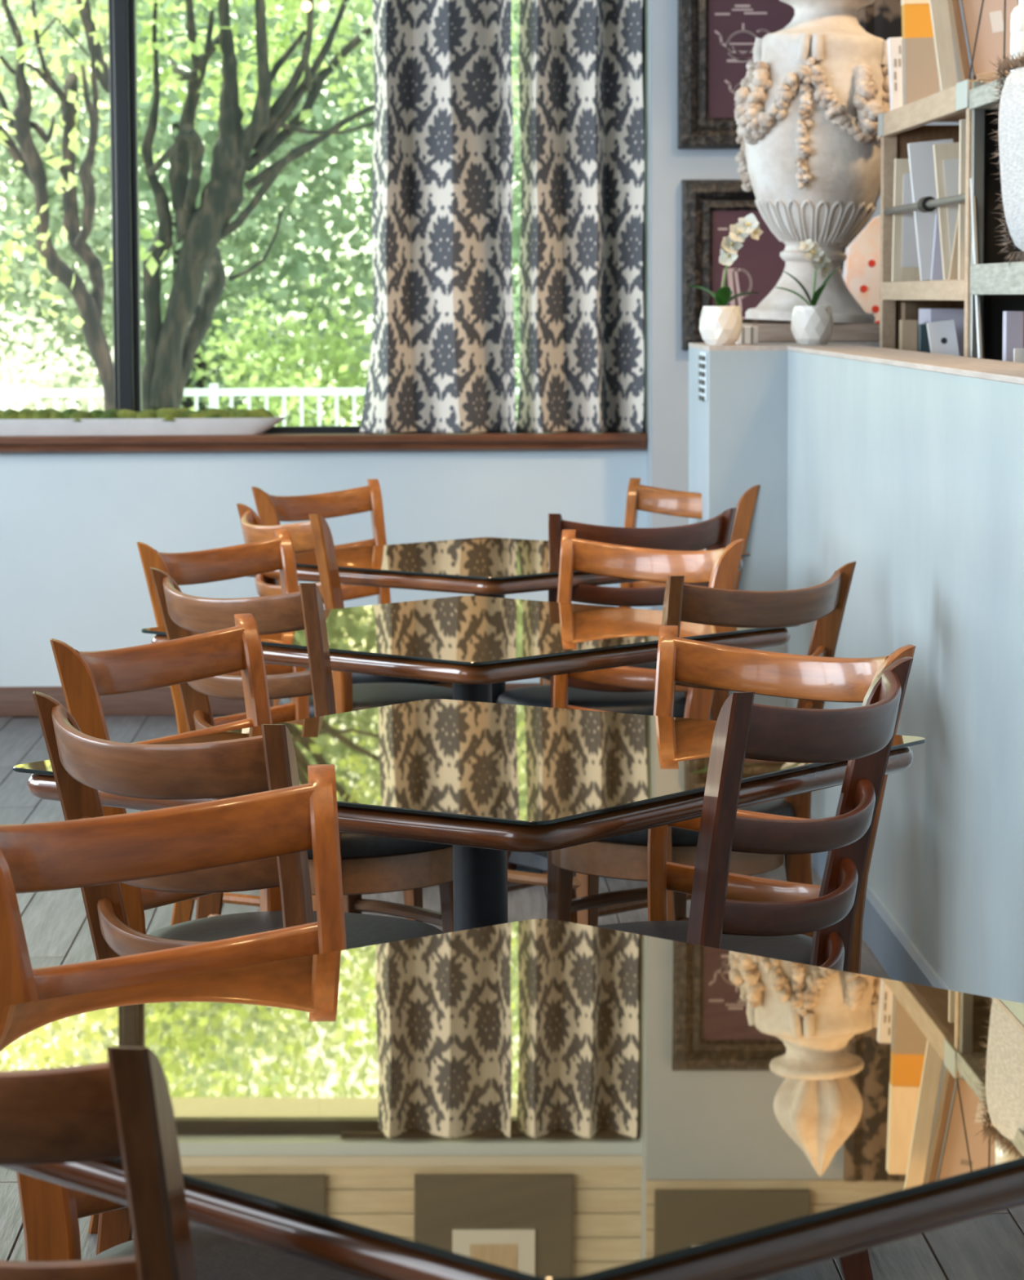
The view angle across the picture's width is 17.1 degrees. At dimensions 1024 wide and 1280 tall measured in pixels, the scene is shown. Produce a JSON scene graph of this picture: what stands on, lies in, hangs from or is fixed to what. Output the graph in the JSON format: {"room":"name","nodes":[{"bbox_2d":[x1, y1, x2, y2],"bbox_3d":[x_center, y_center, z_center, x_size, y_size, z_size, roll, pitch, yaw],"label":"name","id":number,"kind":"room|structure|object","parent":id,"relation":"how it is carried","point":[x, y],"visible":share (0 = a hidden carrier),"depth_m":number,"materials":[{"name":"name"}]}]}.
{"room":"cafe","nodes":[
{"label":"cafe","id":0,"kind":"room"},
{"bbox_2d":[0,0,647,686],"bbox_3d":[-1.582,-1.799,11.319,4.093,4.100,0.254,0,6,-2],"label":"wall","id":1,"kind":"structure","parent":0,"point":[72,572],"depth_m":11.36,"materials":[{"name":"paint"}]},
{"bbox_2d":[0,683,540,716],"bbox_3d":[-1.580,0.205,11.391,4.073,0.098,0.014,0,6,-2],"label":"baseboard","id":2,"kind":"structure","parent":1,"relation":"attached to","point":[14,700],"depth_m":11.39,"materials":[{"name":"brown wood"}]},
{"bbox_2d":[0,431,647,453],"bbox_3d":[-1.589,-0.659,11.410,4.069,0.058,0.302,0,6,-2],"label":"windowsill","id":3,"kind":"structure","parent":1,"relation":"attached to","point":[486,441],"depth_m":11.30,"materials":[{"name":"brown wood"}]},
{"bbox_2d":[0,407,286,435],"bbox_3d":[-1.772,-0.728,11.353,2.040,0.090,0.172,0,6,-2],"label":"trough","id":4,"kind":"object","parent":3,"relation":"on","point":[182,420],"visible":1,"depth_m":11.31,"materials":[{"name":"white ceramic"}]},
{"bbox_2d":[108,0,645,433],"bbox_3d":[-1.418,-1.635,11.359,3.721,1.894,0.120,0,6,-1],"label":"window","id":5,"kind":"structure","parent":1,"relation":"in","point":[122,42],"depth_m":11.36,"materials":[{"name":"black metal"}]},
{"bbox_2d":[647,0,973,610],"bbox_3d":[2.360,-1.814,11.320,3.827,4.100,0.474,0,6,-2],"label":"wall","id":6,"kind":"structure","parent":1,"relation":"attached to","point":[668,365],"depth_m":11.10,"materials":[{"name":"paint"}]},
{"bbox_2d":[677,0,795,149],"bbox_3d":[0.819,-1.924,11.004,0.564,0.665,0.050,0,6,-2],"label":"print","id":7,"kind":"object","parent":6,"relation":"attached to","point":[717,38],"visible":0.52,"depth_m":11.01,"materials":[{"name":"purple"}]},
{"bbox_2d":[681,179,851,350],"bbox_3d":[0.828,-1.221,11.075,0.550,0.551,0.050,0,6,-2],"label":"print","id":8,"kind":"object","parent":6,"relation":"attached to","point":[709,207],"visible":0.38,"depth_m":11.07,"materials":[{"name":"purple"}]},
{"bbox_2d":[856,0,902,39],"bbox_3d":[1.224,-2.271,10.965,0.230,0.710,0.026,0,6,-2],"label":"picture","id":9,"kind":"object","parent":6,"relation":"attached to","point":[882,19],"depth_m":10.99,"materials":[{"name":"paper"}]},
{"bbox_3d":[-0.085,-2.563,11.211,0.990,0.024,0.023,0,6,-2],"label":"curtain rod","id":10,"kind":"object","parent":1,"relation":"attached to","visible":0},
{"bbox_2d":[360,0,516,433],"bbox_3d":[-0.253,-1.624,11.290,0.528,1.868,0.184,0,6,-2],"label":"curtain","id":11,"kind":"object","parent":10,"relation":"hanging from","point":[442,357],"visible":1,"depth_m":11.31,"materials":[{"name":"fabric"}]},
{"bbox_2d":[516,0,644,432],"bbox_3d":[0.223,-1.627,11.306,0.424,1.868,0.185,0,6,-2],"label":"curtain","id":12,"kind":"object","parent":10,"relation":"hanging from","point":[581,79],"visible":1,"depth_m":11.32,"materials":[{"name":"fabric"}]},
{"bbox_2d":[0,715,1023,1279],"bbox_3d":[0.529,0.987,4.569,8.500,0.100,14.460,0,6,-2],"label":"floor","id":13,"kind":"structure","parent":0,"point":[56,929],"depth_m":7.49,"materials":[{"name":"grey wood"}]},
{"bbox_2d":[0,1046,196,1279],"bbox_3d":[-0.263,0.686,2.635,0.550,0.895,0.490,-6,8,-43],"label":"dining chair","id":14,"kind":"object","parent":13,"relation":"on","point":[122,1107],"visible":1,"depth_m":2.32,"materials":[{"name":"wood"}]},
{"bbox_2d":[32,691,314,1256],"bbox_3d":[-0.289,0.512,4.349,0.550,0.895,0.490,-6,8,-44],"label":"dining chair","id":15,"kind":"object","parent":13,"relation":"on","point":[82,765],"visible":0.27,"depth_m":4.09,"materials":[{"name":"wood"}]},
{"bbox_2d":[0,764,367,1279],"bbox_3d":[-0.236,0.611,3.377,0.490,0.895,0.550,-5,8,-41],"label":"dining chair","id":16,"kind":"object","parent":13,"relation":"on","point":[47,856],"visible":0.44,"depth_m":3.51,"materials":[{"name":"wood"}]},
{"bbox_2d":[90,1225,367,1279],"bbox_3d":[-0.206,0.643,3.347,0.461,0.064,0.460,-5,8,-41],"label":"seat cushion","id":17,"kind":"object","parent":16,"relation":"on","point":[216,1256],"depth_m":3.35,"materials":[{"name":"leather"}]},
{"bbox_2d":[49,613,444,1234],"bbox_3d":[-0.369,0.435,5.121,0.550,0.895,0.490,3,7,32],"label":"dining chair","id":18,"kind":"object","parent":13,"relation":"on","point":[85,677],"visible":0.31,"depth_m":5.20,"materials":[{"name":"wood"}]},
{"bbox_2d":[149,911,444,949],"bbox_3d":[-0.331,0.466,5.100,0.460,0.064,0.461,3,7,32],"label":"seat cushion","id":19,"kind":"object","parent":18,"relation":"on","point":[362,930],"depth_m":5.12,"materials":[{"name":"leather"}]},
{"bbox_2d":[136,528,423,925],"bbox_3d":[-0.456,0.236,7.083,0.550,0.895,0.490,4,7,34],"label":"dining chair","id":20,"kind":"object","parent":13,"relation":"on","point":[194,567],"visible":0.14,"depth_m":7.22,"materials":[{"name":"wood"}]},
{"bbox_2d":[149,567,453,933],"bbox_3d":[-0.352,0.314,6.313,0.550,0.895,0.490,-5,8,-41],"label":"dining chair","id":21,"kind":"object","parent":13,"relation":"on","point":[371,864],"visible":0.32,"depth_m":6.14,"materials":[{"name":"wood"}]},
{"bbox_2d":[307,832,453,857],"bbox_3d":[-0.318,0.340,6.346,0.460,0.064,0.461,-5,8,-41],"label":"seat cushion","id":22,"kind":"object","parent":21,"relation":"on","point":[352,846],"depth_m":6.14,"materials":[{"name":"leather"}]},
{"bbox_2d":[236,502,453,718],"bbox_3d":[-0.367,0.125,8.184,0.550,0.895,0.490,-3,6,-26],"label":"dining chair","id":23,"kind":"object","parent":13,"relation":"on","point":[316,535],"visible":0.27,"depth_m":7.97,"materials":[{"name":"wood"}]},
{"bbox_2d":[279,682,453,718],"bbox_3d":[-0.327,0.152,8.206,0.460,0.064,0.461,-3,6,-26],"label":"seat cushion","id":24,"kind":"object","parent":23,"relation":"on","point":[362,695],"depth_m":8.10,"materials":[{"name":"leather"}]},
{"bbox_2d":[251,478,453,688],"bbox_3d":[-0.369,0.035,9.071,0.550,0.895,0.490,5,8,40],"label":"dining chair","id":25,"kind":"object","parent":13,"relation":"on","point":[272,509],"visible":0.18,"depth_m":9.25,"materials":[{"name":"wood"}]},
{"bbox_2d":[306,667,442,684],"bbox_3d":[-0.335,0.067,9.045,0.460,0.064,0.461,5,8,40],"label":"seat cushion","id":26,"kind":"object","parent":25,"relation":"on","point":[357,677],"depth_m":8.81,"materials":[{"name":"leather"}]},
{"bbox_2d":[13,698,926,932],"bbox_3d":[-0.042,0.534,4.775,0.905,0.760,0.943,4,7,37],"label":"dining table","id":27,"kind":"object","parent":13,"relation":"on","point":[487,781],"visible":0.64,"depth_m":4.60,"materials":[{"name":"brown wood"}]},
{"bbox_2d":[141,595,800,702],"bbox_3d":[-0.075,0.350,6.588,0.910,0.760,0.916,5,8,43],"label":"dining table","id":28,"kind":"object","parent":13,"relation":"on","point":[472,643],"visible":0.59,"depth_m":6.35,"materials":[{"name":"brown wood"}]},
{"bbox_2d":[246,537,751,876],"bbox_3d":[-0.053,0.172,8.345,0.920,0.760,0.920,5,8,44],"label":"dining table","id":29,"kind":"object","parent":13,"relation":"on","point":[485,566],"visible":0.48,"depth_m":8.06,"materials":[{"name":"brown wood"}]},
{"bbox_2d":[0,919,1023,1279],"bbox_3d":[0.030,0.726,2.874,0.937,0.760,0.978,-5,7,-43],"label":"dining table","id":30,"kind":"object","parent":13,"relation":"on","point":[531,1099],"visible":1,"depth_m":2.68,"materials":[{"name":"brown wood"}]},
{"bbox_2d":[497,507,737,870],"bbox_3d":[0.224,0.125,8.155,0.490,0.895,0.550,-3,6,-24],"label":"dining chair","id":31,"kind":"object","parent":13,"relation":"on","point":[716,532],"visible":0.31,"depth_m":7.93,"materials":[{"name":"wood"}]},
{"bbox_2d":[497,684,686,718],"bbox_3d":[0.206,0.150,8.198,0.461,0.064,0.460,-3,6,-24],"label":"seat cushion","id":32,"kind":"object","parent":31,"relation":"on","point":[633,701],"depth_m":8.05,"materials":[{"name":"leather"}]},
{"bbox_2d":[507,529,745,926],"bbox_3d":[0.159,0.240,7.023,0.490,0.895,0.550,5,8,41],"label":"dining chair","id":33,"kind":"object","parent":13,"relation":"on","point":[719,567],"visible":0.26,"depth_m":7.17,"materials":[{"name":"wood"}]},
{"bbox_2d":[540,477,759,720],"bbox_3d":[0.339,0.033,9.066,0.550,0.895,0.490,-5,8,-42],"label":"dining chair","id":34,"kind":"object","parent":13,"relation":"on","point":[639,497],"visible":0.16,"depth_m":9.24,"materials":[{"name":"wood"}]},
{"bbox_2d":[542,662,657,679],"bbox_3d":[0.305,0.065,9.040,0.460,0.064,0.461,-5,8,-42],"label":"seat cushion","id":35,"kind":"object","parent":34,"relation":"on","point":[651,665],"depth_m":8.82,"materials":[{"name":"leather"}]},
{"bbox_2d":[546,560,857,937],"bbox_3d":[0.330,0.299,6.436,0.490,0.895,0.550,-5,8,-41],"label":"dining chair","id":36,"kind":"object","parent":13,"relation":"on","point":[625,856],"visible":0.29,"depth_m":6.30,"materials":[{"name":"wood"}]},
{"bbox_2d":[599,798,795,845],"bbox_3d":[0.300,0.325,6.473,0.461,0.064,0.460,-5,8,-41],"label":"seat cushion","id":37,"kind":"object","parent":36,"relation":"on","point":[783,806],"depth_m":6.27,"materials":[{"name":"leather"}]},
{"bbox_2d":[595,625,916,973],"bbox_3d":[0.278,0.445,5.080,0.490,0.877,0.550,5,8,42],"label":"dining chair","id":38,"kind":"object","parent":13,"relation":"on","point":[778,674],"visible":0.27,"depth_m":5.24,"materials":[{"name":"wood"}]},
{"bbox_2d":[595,920,813,964],"bbox_3d":[0.248,0.477,5.050,0.461,0.063,0.460,5,8,42],"label":"seat cushion","id":39,"kind":"object","parent":38,"relation":"on","point":[797,948],"depth_m":5.06,"materials":[{"name":"leather"}]},
{"bbox_2d":[688,346,879,719],"bbox_3d":[0.923,-0.220,9.784,0.847,1.248,1.547,0,6,-2],"label":"wall pier","id":40,"kind":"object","parent":13,"relation":"on","point":[738,437],"visible":0.14,"depth_m":8.97,"materials":[{"name":"paint"}]},
{"bbox_2d":[698,351,707,400],"bbox_3d":[0.510,-0.705,9.103,0.007,0.130,0.200,0,6,-2],"label":"wall vent","id":41,"kind":"object","parent":40,"relation":"attached to","point":[703,357],"visible":1,"depth_m":9.06,"materials":[{"name":"metal"}]},
{"bbox_2d":[686,656,913,1279],"bbox_3d":[0.232,0.485,4.534,0.550,0.908,0.490,3,7,32],"label":"dining chair","id":42,"kind":"object","parent":13,"relation":"on","point":[863,736],"visible":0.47,"depth_m":4.30,"materials":[{"name":"wood"}]},
{"bbox_2d":[878,79,993,356],"bbox_3d":[1.231,-0.445,8.802,0.373,1.892,1.537,0,6,-2],"label":"wooden shelf","id":43,"kind":"object","parent":13,"relation":"on","point":[900,126],"depth_m":9.08,"materials":[{"name":"brown wood"}]},
{"bbox_2d":[887,36,903,110],"bbox_3d":[1.060,-1.554,9.364,0.052,0.207,0.042,0,6,-2],"label":"book","id":44,"kind":"object","parent":43,"relation":"on","point":[895,44],"visible":0.65,"depth_m":9.35,"materials":[{"name":"white paper"}]},
{"bbox_2d":[892,158,919,281],"bbox_3d":[1.153,-1.156,9.386,0.202,0.336,0.023,1,6,-2],"label":"sheet","id":45,"kind":"object","parent":43,"relation":"on","point":[905,260],"visible":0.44,"depth_m":9.38,"materials":[{"name":"white paper"}]},
{"bbox_2d":[899,320,918,351],"bbox_3d":[1.066,-0.806,9.154,0.043,0.110,0.050,0,6,-2],"label":"kraft box","id":46,"kind":"object","parent":43,"relation":"on","point":[908,329],"visible":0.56,"depth_m":9.13,"materials":[{"name":"beige cardboard"}]},
{"bbox_2d":[902,302,917,319],"bbox_3d":[1.095,-0.853,9.387,0.035,0.156,0.060,0,6,-2],"label":"carton","id":47,"kind":"object","parent":43,"relation":"on","point":[909,309],"visible":0.44,"depth_m":9.35,"materials":[{"name":"brown cardboard"}]},
{"bbox_2d":[901,0,939,105],"bbox_3d":[1.091,-1.687,9.111,0.090,0.520,0.060,-2,6,-1],"label":"book","id":48,"kind":"object","parent":43,"relation":"on","point":[921,77],"visible":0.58,"depth_m":9.10,"materials":[{"name":"beige paper"}]},
{"bbox_2d":[918,324,931,352],"bbox_3d":[1.099,-0.787,9.016,0.040,0.100,0.030,0,6,-2],"label":"book","id":49,"kind":"object","parent":43,"relation":"on","point":[924,342],"visible":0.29,"depth_m":9.00,"materials":[{"name":"teal paper"}]},
{"bbox_2d":[907,138,954,280],"bbox_3d":[1.120,-1.133,8.967,0.157,0.372,0.016,0,6,-2],"label":"book","id":50,"kind":"object","parent":43,"relation":"on","point":[921,154],"visible":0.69,"depth_m":8.95,"materials":[{"name":"white paper"}]},
{"bbox_2d":[930,206,943,279],"bbox_3d":[1.132,-1.030,8.777,0.102,0.217,0.016,0,6,-2],"label":"sheet","id":51,"kind":"object","parent":43,"relation":"on","point":[937,273],"visible":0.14,"depth_m":8.77,"materials":[{"name":"grey paper"}]},
{"bbox_2d":[919,307,964,356],"bbox_3d":[1.171,-0.826,9.196,0.115,0.140,0.210,0,6,-2],"label":"carton","id":52,"kind":"object","parent":43,"relation":"on","point":[926,316],"visible":0.36,"depth_m":9.09,"materials":[{"name":"grey cardboard"}]},
{"bbox_2d":[927,319,959,355],"bbox_3d":[1.098,-0.759,8.662,0.085,0.114,0.014,0,6,-2],"label":"card","id":53,"kind":"object","parent":43,"relation":"on","point":[943,338],"visible":0.67,"depth_m":8.65,"materials":[{"name":"white paper"}]},
{"bbox_2d":[928,0,959,90],"bbox_3d":[1.081,-1.633,8.634,0.115,0.511,0.020,0,6,-2],"label":"book","id":54,"kind":"object","parent":43,"relation":"on","point":[940,9],"visible":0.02,"depth_m":8.64,"materials":[{"name":"beige paper"}]},
{"bbox_2d":[933,142,959,279],"bbox_3d":[1.163,-1.087,8.589,0.201,0.355,0.019,0,6,-2],"label":"sheet","id":55,"kind":"object","parent":43,"relation":"on","point":[947,155],"visible":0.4,"depth_m":8.57,"materials":[{"name":"white paper"}]},
{"bbox_2d":[958,119,966,279],"bbox_3d":[1.160,-1.070,8.271,0.146,0.386,0.016,0,6,-2],"label":"board","id":56,"kind":"object","parent":43,"relation":"on","point":[962,161],"visible":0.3,"depth_m":8.26,"materials":[{"name":"beige wood"}]},
{"bbox_2d":[947,0,1018,81],"bbox_3d":[1.191,-1.670,8.241,0.402,0.662,0.060,0,6,-2],"label":"book","id":57,"kind":"object","parent":43,"relation":"on","point":[990,41],"visible":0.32,"depth_m":8.25,"materials":[{"name":"beige paper"}]},
{"bbox_2d":[968,0,1018,80],"bbox_3d":[1.167,-1.568,8.029,0.194,0.501,0.104,0,6,-2],"label":"wire prism","id":58,"kind":"object","parent":43,"relation":"on","point":[983,2],"visible":0.29,"depth_m":8.00,"materials":[{"name":"black metal"}]},
{"bbox_2d":[969,75,1023,360],"bbox_3d":[1.269,-0.289,7.289,0.363,1.885,1.485,0,6,-2],"label":"steel shelf","id":59,"kind":"object","parent":13,"relation":"on","point":[996,287],"visible":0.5,"depth_m":7.92,"materials":[{"name":"grey metal"}]},
{"bbox_2d":[985,52,1023,267],"bbox_3d":[1.125,-1.018,7.186,0.114,0.472,0.475,-2,6,-14],"label":"cushion","id":60,"kind":"object","parent":59,"relation":"on","point":[1011,108],"visible":1,"depth_m":7.25,"materials":[{"name":"white fabric"}]},
{"bbox_2d":[1003,311,1023,361],"bbox_3d":[1.133,-0.671,7.687,0.042,0.142,0.040,0,6,-2],"label":"box","id":61,"kind":"object","parent":59,"relation":"on","point":[1013,321],"visible":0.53,"depth_m":7.67,"materials":[{"name":"grey cardboard"}]},
{"bbox_2d":[1010,0,1023,73],"bbox_3d":[1.136,-1.364,7.556,0.058,0.238,0.058,0,6,-2],"label":"glass bottle","id":62,"kind":"object","parent":59,"relation":"on","point":[1017,15],"visible":0.68,"depth_m":7.54,"materials":[{"name":"white glass"}]},
{"bbox_2d":[1013,348,1023,363],"bbox_3d":[1.133,-0.608,7.461,0.065,0.062,0.012,0,6,-2],"label":"card","id":63,"kind":"object","parent":59,"relation":"on","point":[1019,353],"visible":0.45,"depth_m":7.45,"materials":[{"name":"white paper"}]},
{"bbox_2d":[786,350,1023,1003],"bbox_3d":[0.953,0.294,4.709,0.205,1.248,8.653,0,6,-2],"label":"wall partition","id":64,"kind":"structure","parent":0,"point":[915,477],"depth_m":6.43,"materials":[{"name":"paint"}]},
{"bbox_2d":[688,341,879,351],"bbox_3d":[0.920,-0.846,9.721,0.847,0.012,1.547,0,6,-2],"label":"trim","id":65,"kind":"structure","parent":64,"relation":"attached to","point":[761,345],"depth_m":9.07,"materials":[{"name":"brown wood"}]},
{"bbox_2d":[689,213,763,345],"bbox_3d":[0.571,-0.966,9.109,0.182,0.350,0.122,3,6,27],"label":"potted orchid","id":66,"kind":"object","parent":65,"relation":"on","point":[721,324],"visible":1,"depth_m":9.08,"materials":[{"name":"white ceramic"}]},
{"bbox_2d":[735,326,759,343],"bbox_3d":[0.641,-0.832,9.285,0.060,0.048,0.042,0,6,-2],"label":"book","id":67,"kind":"object","parent":65,"relation":"on","point":[749,335],"visible":0.79,"depth_m":9.27,"materials":[{"name":"white paper"}]},
{"bbox_2d":[775,238,841,344],"bbox_3d":[0.795,-0.934,9.129,0.146,0.283,0.127,2,6,22],"label":"potted orchid","id":68,"kind":"object","parent":65,"relation":"on","point":[812,323],"visible":1,"depth_m":9.09,"materials":[{"name":"white ceramic"}]},
{"bbox_2d":[742,322,879,342],"bbox_3d":[0.860,-0.885,9.789,0.370,0.052,0.320,0,6,-2],"label":"plinth","id":69,"kind":"object","parent":65,"relation":"on","point":[773,331],"visible":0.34,"depth_m":9.63,"materials":[{"name":"brown stone"}]},
{"bbox_2d":[734,0,890,323],"bbox_3d":[0.879,-1.534,9.722,0.488,1.258,0.491,1,6,14],"label":"stone urn","id":70,"kind":"object","parent":65,"relation":"on","point":[811,100],"visible":0.82,"depth_m":9.59,"materials":[{"name":"white stone"}]},
{"bbox_2d":[842,214,880,323],"bbox_3d":[1.096,-1.095,10.124,0.230,0.398,0.104,0,6,-2],"label":"decorative plate","id":71,"kind":"object","parent":65,"relation":"on","point":[861,275],"visible":0.34,"depth_m":10.09,"materials":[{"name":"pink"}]},
{"bbox_2d":[784,797,949,990],"bbox_3d":[0.845,0.859,4.761,0.014,0.113,8.650,0,6,-2],"label":"baseboard","id":72,"kind":"structure","parent":64,"relation":"attached to","point":[898,955],"depth_m":6.99,"materials":[{"name":"paint"}]},
{"bbox_2d":[787,345,1023,385],"bbox_3d":[0.949,-0.333,4.644,0.207,0.012,8.651,0,6,-2],"label":"ledge","id":73,"kind":"structure","parent":64,"relation":"on","point":[1013,372],"depth_m":6.91,"materials":[{"name":"brown wood"}]},
{"label":"outside","id":74,"kind":"structure","parent":0,"visible":0},
{"bbox_3d":[-1.011,-1.815,35.790,80.000,0.100,48.390,0,6,-2],"label":"ground","id":75,"kind":"structure","parent":74,"visible":0},
{"bbox_2d":[0,30,22,361],"bbox_3d":[-6.679,-3.424,23.564,6.547,8.084,5.476,-2,6,-15],"label":"tree","id":76,"kind":"object","parent":75,"relation":"on","point":[4,228],"visible":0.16,"depth_m":24.77,"materials":[{"name":"green plant"}]},
{"bbox_2d":[0,17,90,370],"bbox_3d":[-7.395,-8.050,33.077,7.862,14.815,6.603,-2,6,-17],"label":"tree","id":77,"kind":"object","parent":75,"relation":"on","point":[88,67],"visible":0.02,"depth_m":33.96,"materials":[{"name":"green plant"}]},
{"bbox_2d":[0,0,179,410],"bbox_3d":[-2.461,-3.865,15.138,3.853,8.151,3.656,-1,6,-7],"label":"tree","id":78,"kind":"object","parent":75,"relation":"on","point":[28,159],"visible":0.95,"depth_m":15.37,"materials":[{"name":"green plant"}]},
{"bbox_2d":[0,296,237,411],"bbox_3d":[-3.298,-1.147,21.518,3.647,2.507,2.794,2,6,22],"label":"shrub","id":79,"kind":"object","parent":75,"relation":"on","point":[35,375],"visible":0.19,"depth_m":21.38,"materials":[{"name":"green plant"}]},
{"bbox_2d":[0,0,333,411],"bbox_3d":[-4.760,-5.626,28.305,6.059,12.543,6.049,-4,7,-34],"label":"tree","id":80,"kind":"object","parent":75,"relation":"on","point":[7,91],"visible":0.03,"depth_m":28.00,"materials":[{"name":"green plant"}]},
{"bbox_2d":[0,0,374,426],"bbox_3d":[-2.211,-3.491,23.223,3.564,7.176,3.535,-4,7,-32],"label":"tree","id":81,"kind":"object","parent":75,"relation":"on","point":[286,184],"visible":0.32,"depth_m":22.70,"materials":[{"name":"green plant"}]},
{"bbox_2d":[0,383,519,426],"bbox_3d":[-1.050,-0.844,19.492,7.400,1.250,0.050,0,6,-2],"label":"railing","id":82,"kind":"object","parent":75,"relation":"on","point":[213,392],"visible":0.1,"depth_m":19.40,"materials":[{"name":"white wood"}]},
{"bbox_2d":[0,0,520,410],"bbox_3d":[-0.772,-4.095,15.995,5.521,8.421,3.879,0,6,-2],"label":"tree","id":83,"kind":"object","parent":75,"relation":"on","point":[171,346],"visible":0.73,"depth_m":15.85,"materials":[{"name":"green plant"}]},
{"bbox_2d":[181,272,373,426],"bbox_3d":[-1.397,-1.067,21.096,2.238,2.410,2.164,-6,8,-44],"label":"shrub","id":84,"kind":"object","parent":75,"relation":"on","point":[267,361],"visible":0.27,"depth_m":20.99,"materials":[{"name":"green plant"}]},
{"bbox_2d":[48,0,521,426],"bbox_3d":[-0.908,-5.716,26.543,6.050,12.641,4.940,1,6,9],"label":"tree","id":85,"kind":"object","parent":75,"relation":"on","point":[354,311],"visible":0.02,"depth_m":26.36,"materials":[{"name":"green plant"}]},
{"bbox_2d":[316,0,521,421],"bbox_3d":[0.983,-3.145,22.893,4.577,7.801,3.544,-1,6,-5],"label":"tree","id":86,"kind":"object","parent":75,"relation":"on","point":[517,190],"visible":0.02,"depth_m":22.10,"materials":[{"name":"green plant"}]},
{"bbox_2d":[326,12,520,269],"bbox_3d":[1.294,-9.067,32.176,7.545,15.044,7.095,4,7,33],"label":"tree","id":87,"kind":"object","parent":75,"relation":"on","point":[519,12],"visible":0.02,"depth_m":32.78,"materials":[{"name":"green plant"}]},
{"bbox_2d":[512,272,520,420],"bbox_3d":[0.270,-1.194,21.290,2.461,2.648,2.353,0,6,-2],"label":"shrub","id":88,"kind":"object","parent":75,"relation":"on","point":[516,313],"visible":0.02,"depth_m":20.95,"materials":[{"name":"green plant"}]},
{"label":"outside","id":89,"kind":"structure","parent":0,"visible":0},
{"bbox_2d":[0,0,521,426],"bbox_3d":[-1.488,-7.793,51.456,96.000,9.638,38.982,0,6,-2],"label":"hillside","id":90,"kind":"structure","parent":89,"point":[356,187],"depth_m":42.36,"materials":[{"name":"green plant"}]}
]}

